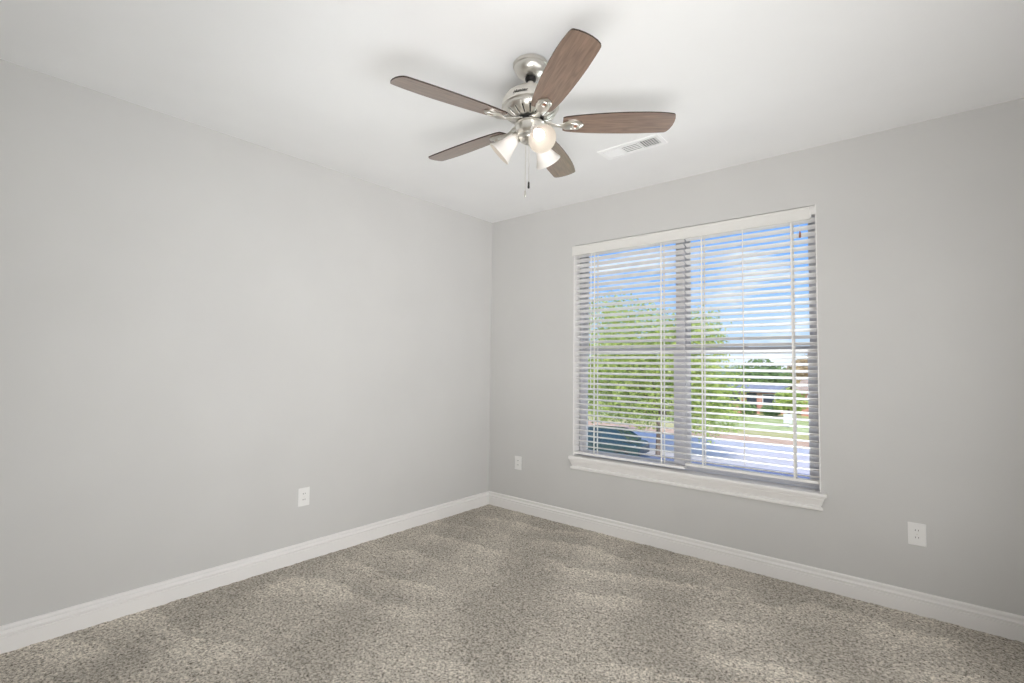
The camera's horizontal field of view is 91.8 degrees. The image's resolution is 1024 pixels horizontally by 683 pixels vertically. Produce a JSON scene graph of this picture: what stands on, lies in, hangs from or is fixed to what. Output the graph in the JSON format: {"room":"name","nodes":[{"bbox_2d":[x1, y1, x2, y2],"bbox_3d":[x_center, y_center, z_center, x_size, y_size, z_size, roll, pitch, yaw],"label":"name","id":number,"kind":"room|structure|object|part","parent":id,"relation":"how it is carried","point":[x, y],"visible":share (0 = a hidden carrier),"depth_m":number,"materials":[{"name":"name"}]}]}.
{"room":"empty bedroom","nodes":[
{"label":"empty bedroom","id":0,"kind":"room"},
{"bbox_2d":[0,59,491,625],"bbox_3d":[-1.522,0.219,3.389,0.150,2.940,4.240,-2,-3,40],"label":"wall","id":1,"kind":"structure","parent":0,"point":[202,328],"depth_m":2.92,"materials":[{"name":"paint"}]},
{"bbox_2d":[0,491,488,653],"bbox_3d":[-1.477,1.420,3.272,0.018,0.131,3.919,-2,-3,40],"label":"baseboard","id":2,"kind":"structure","parent":1,"relation":"attached to","point":[16,635],"depth_m":2.88,"materials":[{"name":"white paint"}]},
{"bbox_2d":[298,487,309,506],"bbox_3d":[-1.415,1.054,3.372,0.014,0.122,0.080,-2,-3,40],"label":"wall outlet","id":3,"kind":"object","parent":1,"relation":"attached to","point":[303,493],"visible":1,"depth_m":3.37,"materials":[{"name":"white plastic"}]},
{"bbox_2d":[0,0,1023,222],"bbox_3d":[0.053,-1.392,2.152,4.220,0.200,4.240,-2,-3,40],"label":"ceiling","id":4,"kind":"structure","parent":0,"point":[743,81],"depth_m":2.35,"materials":[{"name":"paint"}]},
{"bbox_2d":[390,28,675,196],"bbox_3d":[0.044,-0.971,2.319,1.210,0.626,1.263,-2,-3,40],"label":"ceiling fan","id":5,"kind":"object","parent":4,"relation":"hanging from","point":[531,106],"visible":1,"depth_m":2.21,"materials":[{"name":"brown wood"}]},
{"bbox_3d":[-0.253,-1.014,2.068,0.502,0.035,0.138,2,-3,-33],"label":"blade","id":6,"kind":"part","parent":5,"relation":"part of","materials":[{"name":"brown wood"}]},
{"bbox_3d":[-0.228,-0.992,2.538,0.502,0.035,0.138,-1,-3,39],"label":"blade","id":7,"kind":"part","parent":5,"relation":"part of","materials":[{"name":"brown wood"}]},
{"bbox_3d":[-0.044,-0.893,2.294,0.136,0.138,0.117,-1,-3,38],"label":"lamp shade","id":8,"kind":"part","parent":5,"relation":"part of","materials":[{"name":"white glass"}]},
{"bbox_3d":[0.025,-0.946,2.294,0.060,0.054,0.055,0,-3,10],"label":"light arm","id":9,"kind":"part","parent":5,"relation":"part of","materials":[{"name":"silver metal"}]},
{"bbox_3d":[0.061,-0.796,2.276,0.004,0.217,0.003,-2,-3,40],"label":"pull chain","id":10,"kind":"part","parent":5,"relation":"part of","materials":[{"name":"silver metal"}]},
{"bbox_3d":[0.116,-0.918,2.191,0.049,0.070,0.072,2,-3,-20],"label":"light bulb","id":11,"kind":"part","parent":5,"relation":"part of","materials":[{"name":"white glass"}]},
{"bbox_3d":[0.117,-0.897,2.159,0.136,0.138,0.117,-2,-4,42],"label":"lamp shade","id":12,"kind":"part","parent":5,"relation":"part of","materials":[{"name":"white glass"}]},
{"bbox_3d":[0.171,-0.887,2.372,0.118,0.138,0.136,0,-3,12],"label":"lamp shade","id":13,"kind":"part","parent":5,"relation":"part of","materials":[{"name":"white glass"}]},
{"bbox_3d":[0.228,-0.981,2.659,0.138,0.035,0.502,0,-3,21],"label":"blade","id":14,"kind":"part","parent":5,"relation":"part of","materials":[{"name":"brown wood"}]},
{"bbox_3d":[0.187,-1.017,1.899,0.138,0.035,0.502,1,-3,-15],"label":"blade","id":15,"kind":"part","parent":5,"relation":"part of","materials":[{"name":"brown wood"}]},
{"bbox_3d":[0.484,-0.997,2.264,0.502,0.035,0.138,1,-3,3],"label":"blade","id":16,"kind":"part","parent":5,"relation":"part of","materials":[{"name":"brown wood"}]},
{"bbox_2d":[597,134,667,159],"bbox_3d":[0.761,-1.232,3.159,0.410,0.011,0.154,-2,-3,40],"label":"ceiling vent","id":17,"kind":"object","parent":4,"relation":"in","point":[654,140],"visible":1,"depth_m":3.15,"materials":[{"name":"white metal"}]},
{"bbox_3d":[0.761,-1.237,3.159,0.370,0.001,0.114,-2,-3,40],"label":"duct plate","id":18,"kind":"part","parent":17,"relation":"part of","materials":[{"name":"grey metal"}]},
{"bbox_2d":[0,504,1023,682],"bbox_3d":[0.016,1.436,2.015,3.923,0.010,3.923,-2,-3,40],"label":"floor","id":19,"kind":"structure","parent":0,"point":[488,593],"depth_m":2.54,"materials":[{"name":"beige carpet"}]},
{"bbox_2d":[489,98,1023,615],"bbox_3d":[1.335,0.261,3.623,3.920,2.940,0.203,-2,-3,40],"label":"wall","id":20,"kind":"structure","parent":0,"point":[920,226],"depth_m":2.90,"materials":[{"name":"paint"}]},
{"bbox_2d":[515,456,521,469],"bbox_3d":[0.057,1.115,4.562,0.080,0.122,0.014,-2,-3,40],"label":"wall outlet","id":21,"kind":"object","parent":20,"relation":"attached to","point":[518,460],"visible":1,"depth_m":4.55,"materials":[{"name":"white plastic"}]},
{"bbox_2d":[573,243,681,466],"bbox_3d":[0.915,0.070,3.995,0.898,1.797,0.155,-2,-3,40],"label":"window","id":22,"kind":"structure","parent":20,"relation":"attached to","point":[676,449],"depth_m":4.22,"materials":[{"name":"grey plastic"}]},
{"bbox_3d":[0.936,0.503,3.996,0.830,0.874,0.026,-2,-3,40],"label":"sash","id":23,"kind":"part","parent":22,"relation":"part of","materials":[{"name":"grey plastic"}]},
{"bbox_3d":[0.963,-0.351,4.056,0.830,0.874,0.024,-2,-3,40],"label":"sash","id":24,"kind":"part","parent":22,"relation":"part of","materials":[{"name":"clear glass"}]},
{"bbox_2d":[575,239,686,468],"bbox_3d":[0.911,0.058,3.948,0.937,1.758,0.066,-2,-3,40],"label":"window blind","id":25,"kind":"object","parent":20,"relation":"attached to","point":[664,248],"visible":0.95,"depth_m":3.92,"materials":[{"name":"white plastic"}]},
{"bbox_3d":[0.699,0.079,4.131,0.011,1.698,0.057,-2,-3,40],"label":"ladder cord","id":26,"kind":"part","parent":25,"relation":"part of","materials":[{"name":"white fabric"}]},
{"bbox_3d":[0.904,0.927,3.912,0.933,0.018,0.052,-2,-3,40],"label":"rail","id":27,"kind":"part","parent":25,"relation":"part of","materials":[{"name":"white plastic"}]},
{"bbox_3d":[1.142,0.067,3.759,0.011,1.698,0.057,-2,-3,40],"label":"ladder cord","id":28,"kind":"part","parent":25,"relation":"part of","materials":[{"name":"white fabric"}]},
{"bbox_2d":[572,206,810,255],"bbox_3d":[1.203,-0.792,3.699,1.779,0.083,0.021,-2,-3,40],"label":"blind valance","id":29,"kind":"object","parent":20,"relation":"attached to","point":[804,213],"visible":1,"depth_m":3.56,"materials":[{"name":"white paint"}]},
{"bbox_2d":[568,454,827,497],"bbox_3d":[1.220,0.954,3.623,1.852,0.022,0.130,-2,-3,40],"label":"window sill","id":30,"kind":"structure","parent":20,"relation":"attached to","point":[687,473],"depth_m":3.46,"materials":[{"name":"white paint"}]},
{"bbox_2d":[681,205,820,492],"bbox_3d":[1.602,0.051,3.418,0.896,1.797,0.155,-2,-3,40],"label":"window","id":31,"kind":"structure","parent":20,"relation":"attached to","point":[685,426],"depth_m":3.30,"materials":[{"name":"grey plastic"}]},
{"bbox_3d":[1.640,-0.369,3.487,0.828,0.874,0.024,-2,-3,40],"label":"sash","id":32,"kind":"part","parent":31,"relation":"part of","materials":[{"name":"clear glass"}]},
{"bbox_3d":[1.613,0.484,3.427,0.828,0.874,0.026,-2,-3,40],"label":"sash","id":33,"kind":"part","parent":31,"relation":"part of","materials":[{"name":"grey plastic"}]},
{"bbox_2d":[684,207,819,483],"bbox_3d":[1.593,0.025,3.375,0.838,1.730,0.067,-2,-3,40],"label":"window blind","id":34,"kind":"object","parent":20,"relation":"attached to","point":[792,229],"visible":0.85,"depth_m":3.35,"materials":[{"name":"white plastic"}]},
{"bbox_3d":[1.375,0.047,3.564,0.011,1.670,0.057,-2,-3,40],"label":"ladder cord","id":35,"kind":"part","parent":34,"relation":"part of","materials":[{"name":"white fabric"}]},
{"bbox_3d":[1.587,0.881,3.340,0.834,0.018,0.052,-2,-3,40],"label":"rail","id":36,"kind":"part","parent":34,"relation":"part of","materials":[{"name":"white plastic"}]},
{"bbox_3d":[1.813,0.035,3.196,0.011,1.670,0.057,-2,-3,40],"label":"ladder cord","id":37,"kind":"part","parent":34,"relation":"part of","materials":[{"name":"white fabric"}]},
{"bbox_2d":[489,491,1023,642],"bbox_3d":[1.272,1.461,3.509,3.919,0.131,0.018,-2,-3,40],"label":"baseboard","id":38,"kind":"structure","parent":20,"relation":"attached to","point":[1007,625],"depth_m":3.08,"materials":[{"name":"white paint"}]},
{"bbox_2d":[907,522,926,546],"bbox_3d":[2.231,1.061,2.735,0.080,0.122,0.014,-2,-3,40],"label":"wall outlet","id":39,"kind":"object","parent":20,"relation":"attached to","point":[916,531],"visible":1,"depth_m":2.73,"materials":[{"name":"white plastic"}]},
{"label":"outside","id":40,"kind":"structure","parent":0,"visible":0},
{"bbox_2d":[588,421,808,448],"bbox_3d":[10.740,6.186,33.228,100.000,0.220,3.200,-2,-3,40],"label":"verge","id":41,"kind":"structure","parent":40,"point":[735,437],"depth_m":31.18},
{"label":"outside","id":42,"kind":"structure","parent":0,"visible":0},
{"bbox_2d":[588,416,808,439],"bbox_3d":[13.023,6.330,35.942,100.000,0.230,3.900,-2,-3,40],"label":"grass verge","id":43,"kind":"structure","parent":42,"point":[751,432],"depth_m":33.61,"materials":[{"name":"green plant"}]},
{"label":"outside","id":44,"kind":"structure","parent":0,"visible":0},
{"bbox_2d":[588,377,808,432],"bbox_3d":[96.354,11.500,119.435,520.000,0.980,299.600,-2,-3,40],"label":"ground","id":45,"kind":"structure","parent":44,"point":[766,420],"depth_m":40.72,"materials":[{"name":"green plant"}]},
{"bbox_2d":[588,289,753,454],"bbox_3d":[6.947,1.383,25.433,10.080,8.724,5.694,-2,-4,42],"label":"leafy tree","id":46,"kind":"object","parent":45,"relation":"on","point":[731,411],"visible":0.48,"depth_m":24.49,"materials":[{"name":"green plant"}]},
{"bbox_2d":[691,379,729,411],"bbox_3d":[17.947,4.958,46.138,4.484,3.732,3.660,-2,-3,40],"label":"leafy tree","id":47,"kind":"object","parent":45,"relation":"on","point":[717,379],"visible":0.04,"depth_m":45.33,"materials":[{"name":"green plant"}]},
{"bbox_2d":[739,404,758,414],"bbox_3d":[22.205,6.330,46.619,1.842,1.127,1.649,-2,-3,40],"label":"shrub","id":48,"kind":"object","parent":45,"relation":"on","point":[747,412],"visible":0.52,"depth_m":46.26,"materials":[{"name":"green plant"}]},
{"bbox_2d":[725,359,791,382],"bbox_3d":[30.041,4.671,60.321,8.176,5.866,5.388,-2,-3,40],"label":"leafy tree","id":49,"kind":"object","parent":45,"relation":"on","point":[754,360],"visible":0.39,"depth_m":58.93,"materials":[{"name":"green plant"}]},
{"bbox_2d":[727,384,791,414],"bbox_3d":[24.984,5.657,50.049,5.500,2.930,6.900,-2,-3,40],"label":"house","id":50,"kind":"structure","parent":45,"relation":"on","point":[765,400],"depth_m":47.63,"materials":[{"name":"red brick"}]},
{"bbox_3d":[23.030,5.919,47.715,0.900,1.950,0.060,-2,-3,40],"label":"door","id":51,"kind":"part","parent":50,"relation":"part of","materials":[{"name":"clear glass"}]},
{"bbox_3d":[24.168,5.462,46.750,0.920,0.840,0.020,-2,-3,40],"label":"pane","id":52,"kind":"part","parent":50,"relation":"part of","materials":[{"name":"clear glass"}]},
{"bbox_2d":[760,405,780,416],"bbox_3d":[23.254,6.232,44.863,1.688,1.186,1.628,1,-3,0],"label":"shrub","id":53,"kind":"object","parent":45,"relation":"on","point":[770,407],"visible":0.56,"depth_m":44.48,"materials":[{"name":"green plant"}]},
{"bbox_2d":[783,414,792,427],"bbox_3d":[20.482,5.968,36.841,0.600,1.200,0.080,-2,-3,40],"label":"sign","id":54,"kind":"object","parent":45,"relation":"on","point":[784,415],"visible":0.84,"depth_m":36.80,"materials":[{"name":"white plastic"}]},
{"bbox_2d":[772,387,807,413],"bbox_3d":[23.808,5.307,42.560,2.861,2.830,2.508,-2,-3,40],"label":"leafy tree","id":55,"kind":"object","parent":45,"relation":"on","point":[785,401],"visible":0.52,"depth_m":42.20,"materials":[{"name":"green plant"}]},
{"bbox_2d":[783,355,807,386],"bbox_3d":[37.237,4.627,61.979,5.534,6.264,5.357,1,-3,1],"label":"leafy tree","id":56,"kind":"object","parent":45,"relation":"on","point":[797,360],"visible":0.06,"depth_m":61.74,"materials":[{"name":"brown plant"}]},
{"bbox_2d":[796,380,808,415],"bbox_3d":[31.502,5.308,46.546,7.400,3.450,7.900,-2,-3,40],"label":"house","id":57,"kind":"structure","parent":45,"relation":"on","point":[800,388],"depth_m":45.81,"materials":[{"name":"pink brick"}]},
{"bbox_2d":[797,359,807,381],"bbox_3d":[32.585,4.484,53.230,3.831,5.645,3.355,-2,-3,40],"label":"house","id":58,"kind":"structure","parent":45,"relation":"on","point":[802,367],"depth_m":53.45,"materials":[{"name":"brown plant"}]},
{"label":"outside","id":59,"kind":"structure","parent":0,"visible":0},
{"bbox_2d":[640,453,809,478],"bbox_3d":[4.114,5.762,25.353,100.000,0.200,3.400,-2,-3,40],"label":"strip","id":60,"kind":"object","parent":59,"point":[647,456],"depth_m":22.13,"materials":[{"name":"concrete"}]},
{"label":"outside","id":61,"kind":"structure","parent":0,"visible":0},
{"bbox_2d":[633,431,808,453],"bbox_3d":[9.132,6.065,31.317,100.000,0.250,1.800,-2,-3,40],"label":"sidewalk","id":62,"kind":"structure","parent":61,"point":[722,442],"depth_m":28.17,"materials":[{"name":"concrete"}]},
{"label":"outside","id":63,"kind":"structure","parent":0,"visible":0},
{"bbox_2d":[641,438,809,474],"bbox_3d":[6.880,5.943,28.640,100.000,0.200,5.200,-2,-3,40],"label":"street","id":64,"kind":"structure","parent":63,"point":[710,447],"depth_m":24.60,"materials":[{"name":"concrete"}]},
{"bbox_2d":[588,425,649,455],"bbox_3d":[4.263,4.886,24.230,4.492,1.450,1.810,-1,-3,32],"label":"car","id":65,"kind":"object","parent":64,"relation":"on","point":[618,442],"visible":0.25,"depth_m":23.16,"materials":[{"name":"blue paint"}]}
]}

